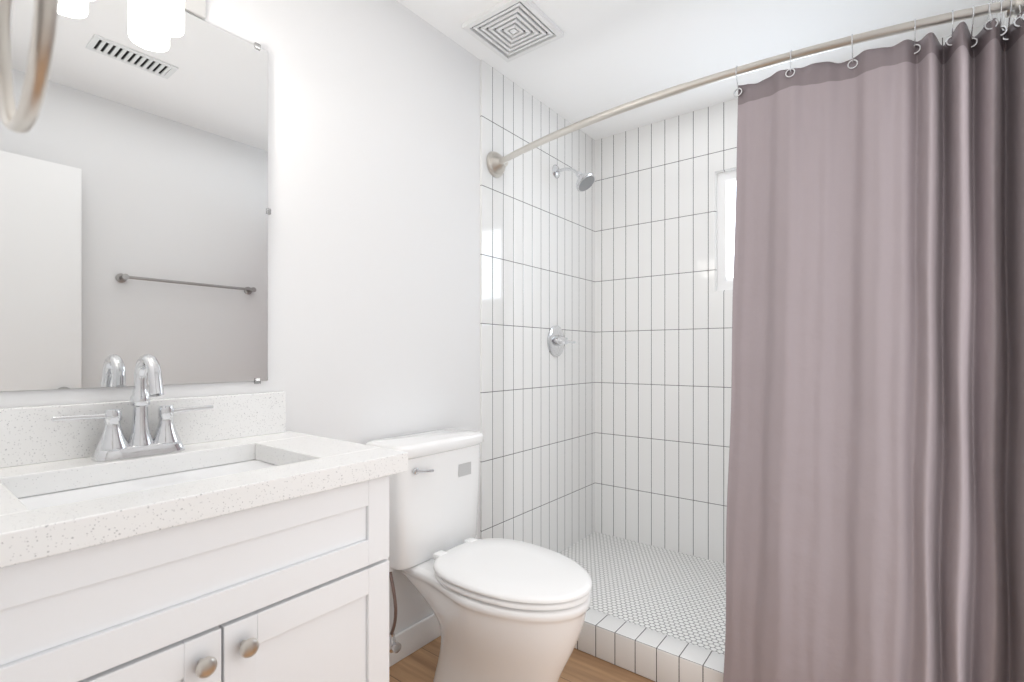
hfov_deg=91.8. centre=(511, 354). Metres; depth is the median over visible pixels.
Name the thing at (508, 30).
ceiling vent
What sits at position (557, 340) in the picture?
shower valve
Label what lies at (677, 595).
shower floor
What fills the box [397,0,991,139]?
ceiling
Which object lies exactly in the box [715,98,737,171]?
tile
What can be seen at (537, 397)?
tile
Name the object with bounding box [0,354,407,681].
bathroom vanity
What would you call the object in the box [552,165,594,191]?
shower head
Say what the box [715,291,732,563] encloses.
tile
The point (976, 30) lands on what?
tile
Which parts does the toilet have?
supply knob, tank, tank lid, flush lever, bowl, lid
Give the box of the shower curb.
[575,608,724,681]
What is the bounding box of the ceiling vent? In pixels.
[462,0,563,61]
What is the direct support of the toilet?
on the floor at (419, 665)
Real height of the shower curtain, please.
2.013 m
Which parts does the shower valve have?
plate, lever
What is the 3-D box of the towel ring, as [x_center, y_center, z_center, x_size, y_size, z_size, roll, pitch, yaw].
[-0.345,-0.254,0.304,0.170,0.205,0.087,0,0,38]
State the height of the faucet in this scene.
0.232 m
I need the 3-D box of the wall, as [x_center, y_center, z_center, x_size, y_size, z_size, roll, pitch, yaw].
[-0.368,-0.090,1.991,0.100,2.440,2.930,0,0,38]
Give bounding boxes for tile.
[480,60,594,552]
[595,105,714,560]
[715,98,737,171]
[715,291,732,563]
[938,25,983,45]
[986,0,1014,30]
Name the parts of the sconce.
lamp shade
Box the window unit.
[717,170,735,290]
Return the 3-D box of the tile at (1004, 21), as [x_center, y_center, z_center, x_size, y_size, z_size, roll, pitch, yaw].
[1.564,-0.090,1.554,0.008,2.440,1.057,0,0,38]
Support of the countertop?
on the bathroom vanity
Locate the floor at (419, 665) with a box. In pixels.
[389,636,654,681]
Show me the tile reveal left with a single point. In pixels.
(715, 231)
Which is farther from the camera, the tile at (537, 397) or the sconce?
the tile at (537, 397)
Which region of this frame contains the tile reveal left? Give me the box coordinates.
[715,172,716,291]
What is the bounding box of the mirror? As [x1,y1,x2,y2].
[0,0,270,390]
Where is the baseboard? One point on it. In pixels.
(417, 635)
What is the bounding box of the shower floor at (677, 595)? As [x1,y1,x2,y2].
[560,532,725,655]
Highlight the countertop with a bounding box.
[0,391,407,597]
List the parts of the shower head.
arm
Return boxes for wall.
[0,0,479,634]
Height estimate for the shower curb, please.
0.119 m
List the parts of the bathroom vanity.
door, drawer, knob, knob, door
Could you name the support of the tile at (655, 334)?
attached to the wall
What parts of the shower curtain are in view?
rod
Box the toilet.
[365,428,591,681]
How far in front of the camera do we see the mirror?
1.20 m
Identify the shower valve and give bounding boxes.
[547,325,575,356]
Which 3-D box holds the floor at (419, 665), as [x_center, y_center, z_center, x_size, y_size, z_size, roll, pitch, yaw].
[0.363,1.180,1.425,1.950,0.100,2.930,0,0,38]
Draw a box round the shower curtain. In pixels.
[487,0,1023,681]
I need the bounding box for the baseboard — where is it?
[389,613,440,666]
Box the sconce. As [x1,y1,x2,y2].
[141,0,205,36]
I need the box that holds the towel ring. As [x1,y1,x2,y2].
[0,0,59,132]
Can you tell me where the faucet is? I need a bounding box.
[52,354,213,461]

